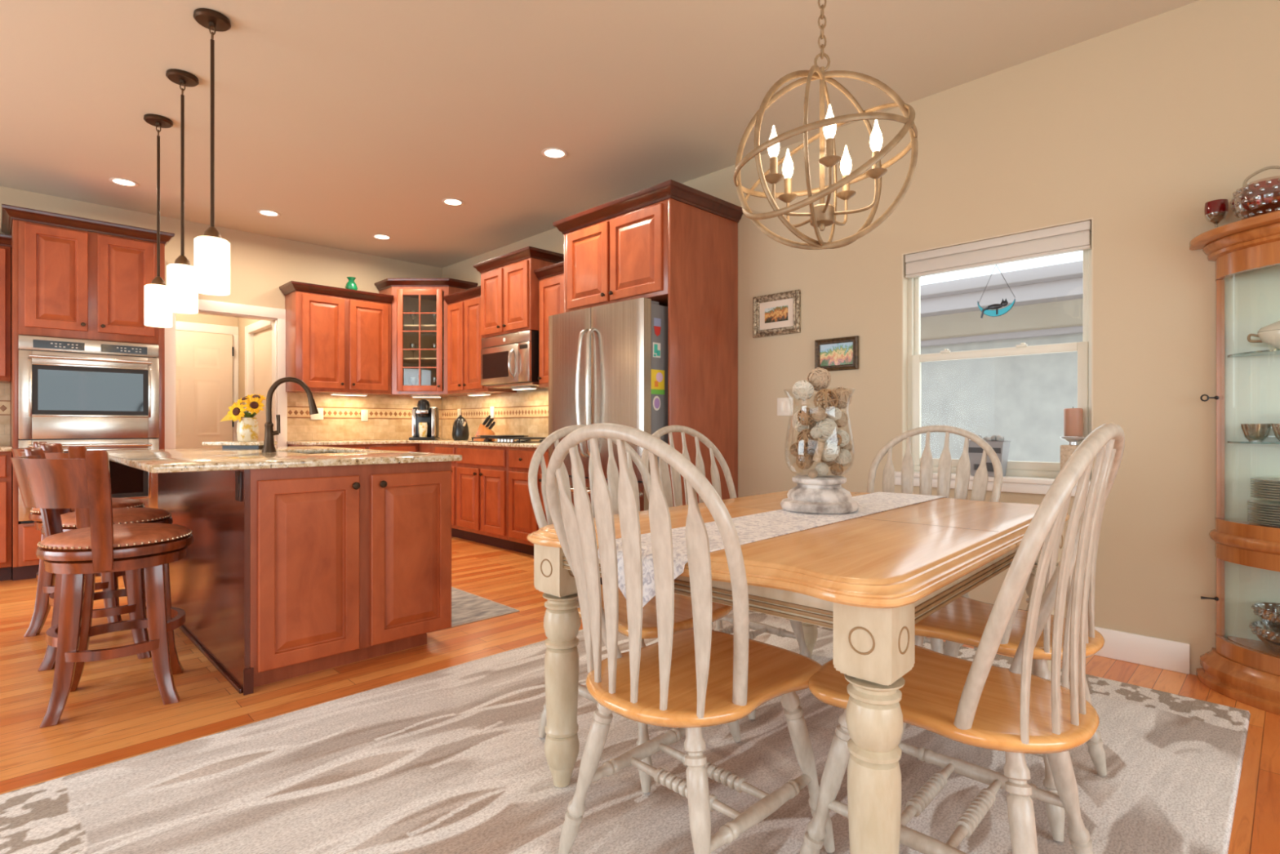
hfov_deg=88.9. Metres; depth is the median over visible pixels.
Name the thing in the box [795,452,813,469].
ball
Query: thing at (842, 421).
ball
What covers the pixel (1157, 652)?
baseboard
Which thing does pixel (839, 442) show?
ball
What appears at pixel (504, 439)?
gas cooktop
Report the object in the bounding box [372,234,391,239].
recessed light
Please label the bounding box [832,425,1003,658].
dining chair
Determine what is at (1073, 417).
pillar candle
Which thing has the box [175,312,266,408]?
wall
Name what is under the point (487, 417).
kitchen knife
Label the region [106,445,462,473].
island countertop
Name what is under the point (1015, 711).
dining chair
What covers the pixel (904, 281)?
trim
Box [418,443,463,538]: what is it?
base cabinet
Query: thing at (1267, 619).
glass bowl
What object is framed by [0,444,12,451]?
countertop
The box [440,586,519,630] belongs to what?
kitchen mat
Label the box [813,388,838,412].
ball
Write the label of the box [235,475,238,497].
receptacle
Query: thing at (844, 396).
ball
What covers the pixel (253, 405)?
flower
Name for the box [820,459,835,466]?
ball
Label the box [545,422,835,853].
dining chair
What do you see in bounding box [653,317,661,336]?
magnet
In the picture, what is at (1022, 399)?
window glass
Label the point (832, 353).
artwork
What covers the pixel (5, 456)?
base cabinet
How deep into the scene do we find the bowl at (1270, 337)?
2.49 m
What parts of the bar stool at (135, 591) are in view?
rail, leg, post, post, nailhead trim, leg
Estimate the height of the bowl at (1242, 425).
0.070 m
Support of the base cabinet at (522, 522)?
on the floor
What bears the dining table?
on the area rug at (450, 760)
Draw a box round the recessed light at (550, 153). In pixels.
[541,147,567,159]
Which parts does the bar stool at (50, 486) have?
post, rail, leg, leg, post, nailhead trim, leg, leg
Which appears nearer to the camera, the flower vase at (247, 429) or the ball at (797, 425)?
the ball at (797, 425)
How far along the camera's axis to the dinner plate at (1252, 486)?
2.49 m
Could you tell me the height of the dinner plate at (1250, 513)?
0.014 m
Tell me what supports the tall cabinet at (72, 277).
on the floor
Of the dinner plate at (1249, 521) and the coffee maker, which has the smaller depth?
the dinner plate at (1249, 521)
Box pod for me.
[812,440,825,462]
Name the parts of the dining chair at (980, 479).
leg, leg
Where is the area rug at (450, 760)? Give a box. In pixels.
[0,606,1250,853]
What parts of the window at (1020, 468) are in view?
sash, sash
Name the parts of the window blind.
rail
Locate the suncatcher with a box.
[977,264,1015,318]
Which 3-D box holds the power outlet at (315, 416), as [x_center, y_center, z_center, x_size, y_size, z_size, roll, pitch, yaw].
[-3.188,-0.130,6.436,0.118,0.116,0.008,0,0,-45]
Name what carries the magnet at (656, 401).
attached to the refrigerator
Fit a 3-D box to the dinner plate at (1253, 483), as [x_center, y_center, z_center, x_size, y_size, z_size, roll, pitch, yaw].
[2.466,0.228,2.496,0.190,0.014,0.190,0,0,-45]
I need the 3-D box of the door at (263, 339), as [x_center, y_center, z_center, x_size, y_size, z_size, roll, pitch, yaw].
[-3.810,0.025,6.655,0.035,2.030,0.845,0,0,-45]
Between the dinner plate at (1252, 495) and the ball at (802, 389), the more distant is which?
the dinner plate at (1252, 495)
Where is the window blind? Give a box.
[905,220,1091,278]
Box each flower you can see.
[232,407,240,415]
[249,401,258,408]
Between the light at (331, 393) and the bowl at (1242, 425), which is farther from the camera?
the light at (331, 393)
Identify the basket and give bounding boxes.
[1230,165,1279,219]
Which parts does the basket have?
handle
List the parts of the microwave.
door, vent panel, handle, control panel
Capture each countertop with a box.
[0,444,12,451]
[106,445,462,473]
[286,439,541,448]
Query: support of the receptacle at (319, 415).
attached to the power outlet at (315, 416)
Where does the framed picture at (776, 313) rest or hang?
attached to the wall at (1132, 129)
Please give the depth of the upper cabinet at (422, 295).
6.67 m
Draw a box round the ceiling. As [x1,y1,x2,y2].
[0,0,1199,268]
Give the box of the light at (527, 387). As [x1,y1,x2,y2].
[511,386,537,390]
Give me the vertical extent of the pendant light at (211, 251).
1.210 m
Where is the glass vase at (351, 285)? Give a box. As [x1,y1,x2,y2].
[345,276,357,290]
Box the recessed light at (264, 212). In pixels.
[257,209,280,217]
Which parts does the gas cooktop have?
glass plate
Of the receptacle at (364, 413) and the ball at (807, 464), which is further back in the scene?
the receptacle at (364, 413)
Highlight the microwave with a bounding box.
[480,329,538,389]
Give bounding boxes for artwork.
[764,305,787,323]
[820,342,853,366]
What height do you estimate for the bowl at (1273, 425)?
0.070 m
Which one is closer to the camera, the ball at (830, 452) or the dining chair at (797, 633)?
the ball at (830, 452)
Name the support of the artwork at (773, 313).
attached to the framed picture at (776, 313)
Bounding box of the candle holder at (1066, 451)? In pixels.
[1060,436,1085,470]
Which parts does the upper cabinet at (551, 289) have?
crown molding, door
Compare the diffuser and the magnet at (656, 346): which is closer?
the magnet at (656, 346)
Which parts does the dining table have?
leg, leg, leg, leg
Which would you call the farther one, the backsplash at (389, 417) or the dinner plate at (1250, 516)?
the backsplash at (389, 417)
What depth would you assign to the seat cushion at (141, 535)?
2.45 m
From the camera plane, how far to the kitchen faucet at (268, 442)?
3.49 m
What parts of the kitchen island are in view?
panel, shoe molding, door, rail, knob, knob, door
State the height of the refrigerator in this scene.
1.825 m
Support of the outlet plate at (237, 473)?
attached to the kitchen island
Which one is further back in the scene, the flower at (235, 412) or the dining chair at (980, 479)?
the flower at (235, 412)
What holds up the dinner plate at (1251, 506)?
on the dinner plate at (1251, 508)
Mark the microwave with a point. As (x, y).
(508, 361)
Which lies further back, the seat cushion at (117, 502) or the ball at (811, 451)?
the seat cushion at (117, 502)
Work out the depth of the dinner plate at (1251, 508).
2.49 m
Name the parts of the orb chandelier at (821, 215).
flame bulb, flame bulb, candle arm, candle arm, chain, rod, candle arm, flame bulb, candle arm, flame bulb, candle arm, flame bulb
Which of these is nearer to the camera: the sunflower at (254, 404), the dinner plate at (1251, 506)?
the dinner plate at (1251, 506)
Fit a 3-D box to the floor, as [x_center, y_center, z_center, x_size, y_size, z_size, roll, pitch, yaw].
[-1.571,1.100,2.020,6.855,0.100,12.120,0,0,-45]
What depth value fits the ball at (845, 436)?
2.14 m
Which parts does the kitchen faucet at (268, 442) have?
lever handle, spout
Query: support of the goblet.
on the curio cabinet at (1241, 667)
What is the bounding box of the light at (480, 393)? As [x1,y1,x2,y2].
[467,392,491,395]
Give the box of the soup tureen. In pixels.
[1247,320,1279,348]
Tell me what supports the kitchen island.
on the floor
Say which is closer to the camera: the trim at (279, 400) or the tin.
the tin
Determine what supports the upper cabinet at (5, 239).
attached to the wall at (260, 264)
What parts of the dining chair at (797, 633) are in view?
leg, leg, leg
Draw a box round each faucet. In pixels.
[262,377,319,452]
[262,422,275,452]
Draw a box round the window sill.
[894,471,1090,496]
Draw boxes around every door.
[175,329,234,448]
[253,327,271,440]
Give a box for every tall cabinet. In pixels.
[0,204,174,580]
[552,179,743,506]
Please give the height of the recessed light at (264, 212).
0.006 m
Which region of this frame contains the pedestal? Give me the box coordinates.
[780,475,858,514]
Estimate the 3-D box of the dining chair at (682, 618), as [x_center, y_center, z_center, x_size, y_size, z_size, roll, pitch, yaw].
[-0.019,0.514,2.189,0.570,1.045,0.593,0,0,-45]
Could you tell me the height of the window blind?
0.128 m
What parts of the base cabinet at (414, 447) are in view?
drawer, drawer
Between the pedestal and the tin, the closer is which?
the pedestal
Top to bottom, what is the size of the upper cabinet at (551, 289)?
0.990 m
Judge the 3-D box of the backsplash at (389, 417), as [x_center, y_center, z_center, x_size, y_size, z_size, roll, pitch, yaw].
[-2.817,-0.100,6.818,1.601,0.468,0.012,0,0,-45]
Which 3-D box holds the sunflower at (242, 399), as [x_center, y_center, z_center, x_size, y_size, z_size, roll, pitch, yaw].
[-2.484,-0.128,4.103,0.104,0.160,0.113,0,0,-45]
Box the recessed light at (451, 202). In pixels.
[441,198,463,205]
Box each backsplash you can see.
[0,382,10,444]
[287,391,441,440]
[441,390,548,440]
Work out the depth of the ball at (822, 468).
2.13 m
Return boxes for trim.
[164,299,287,448]
[175,320,238,440]
[244,320,271,413]
[902,217,1093,475]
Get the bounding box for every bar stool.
[10,447,194,728]
[11,441,145,636]
[20,443,173,671]
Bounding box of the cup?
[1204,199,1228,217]
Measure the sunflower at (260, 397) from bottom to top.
0.163 m
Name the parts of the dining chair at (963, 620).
leg, leg, seat, leg, leg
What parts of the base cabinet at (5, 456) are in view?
drawer, door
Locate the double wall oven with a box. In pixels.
[18,334,159,523]
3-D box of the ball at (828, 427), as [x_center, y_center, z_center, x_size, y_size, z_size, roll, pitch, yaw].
[0.612,0.006,2.148,0.073,0.072,0.074,0,0,-33]
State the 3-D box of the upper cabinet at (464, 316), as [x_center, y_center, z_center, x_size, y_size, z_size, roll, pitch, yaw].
[-1.598,-0.830,6.476,0.371,0.990,0.765,0,0,-45]
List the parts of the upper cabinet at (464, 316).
door, crown molding, door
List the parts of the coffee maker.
water tank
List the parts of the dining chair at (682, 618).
leg, leg, seat, leg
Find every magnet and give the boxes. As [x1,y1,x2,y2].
[651,368,664,394]
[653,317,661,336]
[653,342,660,357]
[653,395,660,410]
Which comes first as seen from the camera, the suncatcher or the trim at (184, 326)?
the suncatcher
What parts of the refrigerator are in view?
door, handle, handle, freezer drawer, door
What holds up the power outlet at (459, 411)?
attached to the backsplash at (523, 413)
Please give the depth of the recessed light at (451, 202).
5.21 m
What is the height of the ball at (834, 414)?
0.046 m
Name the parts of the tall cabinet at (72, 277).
drawer, door, crown molding, door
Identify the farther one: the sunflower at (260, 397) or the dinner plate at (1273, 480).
the sunflower at (260, 397)
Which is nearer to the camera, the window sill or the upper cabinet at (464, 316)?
the window sill
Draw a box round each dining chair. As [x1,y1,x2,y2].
[528,424,741,792]
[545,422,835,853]
[641,425,811,719]
[800,422,1124,853]
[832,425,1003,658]
[915,435,1124,841]
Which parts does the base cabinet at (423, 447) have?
drawer, door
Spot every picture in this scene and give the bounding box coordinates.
[656,372,662,382]
[753,289,800,337]
[814,335,858,371]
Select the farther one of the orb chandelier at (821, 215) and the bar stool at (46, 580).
the bar stool at (46, 580)
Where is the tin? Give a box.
[968,435,1010,476]
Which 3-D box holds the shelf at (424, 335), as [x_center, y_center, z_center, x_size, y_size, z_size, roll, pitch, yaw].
[-2.247,-0.872,6.890,0.688,0.354,0.687,0,0,-45]
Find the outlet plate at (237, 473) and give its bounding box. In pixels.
[235,471,241,501]
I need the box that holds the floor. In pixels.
[0,536,1279,853]
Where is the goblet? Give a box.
[1204,199,1228,228]
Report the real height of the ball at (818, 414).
0.049 m
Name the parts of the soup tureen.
handle, lid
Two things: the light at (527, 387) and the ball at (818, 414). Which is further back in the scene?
the light at (527, 387)
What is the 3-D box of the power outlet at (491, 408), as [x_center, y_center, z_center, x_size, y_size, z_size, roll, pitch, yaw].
[-1.502,-0.150,6.623,0.008,0.116,0.070,0,0,-45]
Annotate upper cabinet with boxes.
[0,233,12,382]
[279,280,393,395]
[374,278,477,397]
[443,285,516,395]
[472,246,564,338]
[533,261,564,387]
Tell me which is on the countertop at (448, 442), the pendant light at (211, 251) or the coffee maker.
the coffee maker
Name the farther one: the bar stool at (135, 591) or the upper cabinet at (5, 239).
the upper cabinet at (5, 239)
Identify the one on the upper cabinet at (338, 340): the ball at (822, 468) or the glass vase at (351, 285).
the glass vase at (351, 285)
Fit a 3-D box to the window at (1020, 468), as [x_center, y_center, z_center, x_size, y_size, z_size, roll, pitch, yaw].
[1.840,-0.360,3.393,0.072,1.220,0.895,0,0,-45]
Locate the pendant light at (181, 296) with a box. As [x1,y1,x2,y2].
[165,69,199,314]
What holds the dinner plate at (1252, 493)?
on the dinner plate at (1252, 495)
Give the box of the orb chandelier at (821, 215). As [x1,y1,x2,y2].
[733,0,918,249]
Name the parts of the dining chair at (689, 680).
leg, leg, seat, leg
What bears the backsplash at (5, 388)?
attached to the wall at (260, 264)
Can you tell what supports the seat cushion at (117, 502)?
on the bar stool at (46, 580)
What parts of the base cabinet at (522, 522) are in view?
drawer, door, door, drawer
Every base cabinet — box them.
[0,451,11,581]
[288,443,418,452]
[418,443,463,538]
[457,444,515,551]
[508,446,548,555]
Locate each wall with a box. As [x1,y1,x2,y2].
[0,186,442,514]
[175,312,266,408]
[442,0,1279,675]
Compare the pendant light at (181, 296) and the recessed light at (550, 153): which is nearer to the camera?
the pendant light at (181, 296)
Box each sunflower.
[227,400,245,421]
[235,395,252,412]
[243,396,264,417]
[244,393,266,417]
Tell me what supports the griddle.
on the gas cooktop
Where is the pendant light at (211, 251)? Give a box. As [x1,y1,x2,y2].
[193,8,231,295]
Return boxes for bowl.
[1248,620,1279,653]
[1251,602,1279,632]
[1257,329,1279,348]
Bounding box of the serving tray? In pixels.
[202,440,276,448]
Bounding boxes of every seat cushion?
[31,497,142,513]
[40,522,190,549]
[60,506,169,527]
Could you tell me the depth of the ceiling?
3.47 m
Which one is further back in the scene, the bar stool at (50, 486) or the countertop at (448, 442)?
the countertop at (448, 442)
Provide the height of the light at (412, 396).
0.020 m
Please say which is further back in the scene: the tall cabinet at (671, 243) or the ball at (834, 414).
the tall cabinet at (671, 243)
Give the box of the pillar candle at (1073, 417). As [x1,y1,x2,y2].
[1063,406,1083,436]
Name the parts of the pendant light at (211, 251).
lamp shade, rod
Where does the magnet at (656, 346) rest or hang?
attached to the refrigerator
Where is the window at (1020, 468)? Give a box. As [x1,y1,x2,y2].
[907,231,1091,479]
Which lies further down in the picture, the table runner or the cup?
the table runner
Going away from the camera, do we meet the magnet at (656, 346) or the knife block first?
the magnet at (656, 346)
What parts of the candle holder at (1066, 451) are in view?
dish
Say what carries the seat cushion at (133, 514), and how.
on the bar stool at (135, 591)
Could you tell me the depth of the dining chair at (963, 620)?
1.80 m
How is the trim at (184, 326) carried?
attached to the wall at (241, 322)
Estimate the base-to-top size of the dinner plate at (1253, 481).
0.014 m
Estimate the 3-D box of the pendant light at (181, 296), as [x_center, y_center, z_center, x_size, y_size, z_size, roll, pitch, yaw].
[-2.347,-1.195,3.345,0.140,1.210,0.140,0,0,-45]
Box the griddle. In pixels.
[476,435,528,437]
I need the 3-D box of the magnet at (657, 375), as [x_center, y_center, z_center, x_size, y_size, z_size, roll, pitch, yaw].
[0.110,-0.275,3.992,0.120,0.150,0.004,0,0,-45]
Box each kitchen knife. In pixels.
[482,416,488,425]
[485,417,492,426]
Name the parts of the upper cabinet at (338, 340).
door, crown molding, door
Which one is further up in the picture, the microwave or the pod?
the microwave
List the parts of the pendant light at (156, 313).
rod, lamp shade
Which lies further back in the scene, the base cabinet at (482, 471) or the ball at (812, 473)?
the base cabinet at (482, 471)
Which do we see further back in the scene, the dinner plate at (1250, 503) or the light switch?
the light switch
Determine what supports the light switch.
attached to the wall at (1132, 129)
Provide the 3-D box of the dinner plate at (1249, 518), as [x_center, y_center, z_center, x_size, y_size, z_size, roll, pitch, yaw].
[2.466,0.365,2.496,0.207,0.014,0.207,0,0,-45]
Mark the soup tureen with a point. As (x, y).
(1269, 335)
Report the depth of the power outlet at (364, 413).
6.76 m
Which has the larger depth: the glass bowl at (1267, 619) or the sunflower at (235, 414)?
the sunflower at (235, 414)
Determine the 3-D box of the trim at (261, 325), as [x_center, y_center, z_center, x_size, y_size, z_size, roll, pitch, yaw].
[-3.871,-0.010,6.647,0.062,2.120,0.910,0,0,-45]
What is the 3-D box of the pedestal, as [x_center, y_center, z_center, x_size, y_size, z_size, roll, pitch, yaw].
[0.606,0.077,2.207,0.258,0.407,0.258,0,0,-45]
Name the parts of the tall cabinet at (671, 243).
door, door, crown molding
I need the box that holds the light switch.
[777,397,793,415]
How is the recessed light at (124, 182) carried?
in the ceiling
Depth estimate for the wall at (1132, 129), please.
2.99 m
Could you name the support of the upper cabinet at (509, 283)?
attached to the wall at (1132, 129)
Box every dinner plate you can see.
[1247,499,1279,506]
[1247,502,1279,509]
[1247,505,1279,511]
[1247,507,1279,515]
[1247,510,1279,517]
[1247,512,1279,519]
[1247,515,1279,522]
[1247,517,1279,524]
[1247,520,1279,527]
[1249,492,1279,498]
[1249,494,1279,501]
[1250,477,1279,483]
[1250,480,1279,485]
[1250,482,1279,488]
[1250,484,1279,491]
[1250,487,1279,493]
[1250,489,1279,496]
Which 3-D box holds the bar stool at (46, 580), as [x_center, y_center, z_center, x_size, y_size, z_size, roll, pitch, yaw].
[-2.976,0.565,3.455,0.547,0.970,0.580,0,0,-21]
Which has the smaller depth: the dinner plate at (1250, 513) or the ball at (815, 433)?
the ball at (815, 433)
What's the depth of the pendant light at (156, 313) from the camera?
3.78 m
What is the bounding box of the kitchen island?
[157,461,451,695]
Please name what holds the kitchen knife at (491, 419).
in the knife block
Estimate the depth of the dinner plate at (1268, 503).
2.55 m
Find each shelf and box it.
[403,324,443,365]
[1226,348,1279,357]
[1226,440,1279,444]
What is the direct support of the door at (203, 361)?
in the wall at (241, 322)
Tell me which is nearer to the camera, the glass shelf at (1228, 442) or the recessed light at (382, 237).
the glass shelf at (1228, 442)
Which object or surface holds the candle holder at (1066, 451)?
on the window sill
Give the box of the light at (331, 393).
[329,392,367,395]
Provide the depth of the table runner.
1.82 m
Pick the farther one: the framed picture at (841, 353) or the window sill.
the framed picture at (841, 353)
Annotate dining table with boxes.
[526,490,1069,853]
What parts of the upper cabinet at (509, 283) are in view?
door, door, crown molding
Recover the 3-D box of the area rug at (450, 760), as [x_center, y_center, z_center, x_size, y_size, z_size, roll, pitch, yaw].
[0.178,1.044,2.085,3.350,0.010,2.470,0,0,-45]
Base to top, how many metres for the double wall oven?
1.280 m
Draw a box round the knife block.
[473,423,495,440]
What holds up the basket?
on the curio cabinet at (1241, 667)
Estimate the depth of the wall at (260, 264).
6.10 m
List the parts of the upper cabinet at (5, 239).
door, crown molding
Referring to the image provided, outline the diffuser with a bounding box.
[413,396,439,397]
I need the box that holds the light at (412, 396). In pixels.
[411,395,441,397]
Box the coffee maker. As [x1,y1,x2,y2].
[408,399,439,439]
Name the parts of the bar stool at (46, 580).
rail, leg, post, post, nailhead trim, leg, leg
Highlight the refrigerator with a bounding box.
[548,297,667,584]
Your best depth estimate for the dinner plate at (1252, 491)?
2.49 m
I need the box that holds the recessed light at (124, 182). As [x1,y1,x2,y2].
[108,177,138,186]
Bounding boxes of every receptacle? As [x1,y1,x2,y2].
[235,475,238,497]
[312,410,321,417]
[363,412,366,418]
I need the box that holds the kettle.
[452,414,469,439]
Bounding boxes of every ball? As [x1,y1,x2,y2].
[789,442,803,456]
[791,409,816,431]
[792,380,813,400]
[792,437,817,463]
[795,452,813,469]
[796,428,817,448]
[797,407,814,425]
[806,367,831,391]
[807,468,817,478]
[809,426,822,438]
[811,406,826,422]
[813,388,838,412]
[814,417,837,439]
[814,462,828,475]
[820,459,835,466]
[821,439,839,461]
[826,407,841,421]
[829,386,852,408]
[829,433,842,446]
[830,462,843,475]
[832,429,849,447]
[834,448,851,466]
[835,412,848,427]
[840,442,852,451]
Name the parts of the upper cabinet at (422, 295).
glass door, crown molding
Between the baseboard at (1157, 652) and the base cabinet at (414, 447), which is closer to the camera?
the baseboard at (1157, 652)
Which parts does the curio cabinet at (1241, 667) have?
cornice, rail, rail, rail, panel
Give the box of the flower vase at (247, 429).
[220,408,260,441]
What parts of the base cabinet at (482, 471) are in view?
door, drawer, door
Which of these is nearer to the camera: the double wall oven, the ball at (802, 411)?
the ball at (802, 411)
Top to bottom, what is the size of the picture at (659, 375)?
0.059 m
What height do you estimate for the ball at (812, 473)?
0.032 m
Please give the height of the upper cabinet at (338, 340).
1.000 m
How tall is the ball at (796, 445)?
0.045 m
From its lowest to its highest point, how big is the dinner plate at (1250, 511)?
0.014 m
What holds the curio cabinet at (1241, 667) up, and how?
on the floor
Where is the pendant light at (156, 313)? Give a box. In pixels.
[143,113,173,328]
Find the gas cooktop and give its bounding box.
[467,436,545,443]
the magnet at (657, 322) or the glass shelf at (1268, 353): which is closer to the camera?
the glass shelf at (1268, 353)
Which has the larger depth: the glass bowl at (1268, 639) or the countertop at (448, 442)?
the countertop at (448, 442)
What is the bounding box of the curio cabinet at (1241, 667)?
[1189,210,1279,715]
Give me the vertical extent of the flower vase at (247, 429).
0.200 m
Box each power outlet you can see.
[310,408,323,419]
[360,409,368,421]
[457,408,461,417]
[489,406,493,417]
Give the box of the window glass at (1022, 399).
[914,260,1083,478]
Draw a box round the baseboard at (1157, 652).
[1093,626,1190,674]
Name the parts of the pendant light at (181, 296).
rod, lamp shade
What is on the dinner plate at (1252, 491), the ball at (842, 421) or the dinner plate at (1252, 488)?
the dinner plate at (1252, 488)
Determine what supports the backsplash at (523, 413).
attached to the wall at (1132, 129)
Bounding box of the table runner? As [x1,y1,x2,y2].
[597,491,946,607]

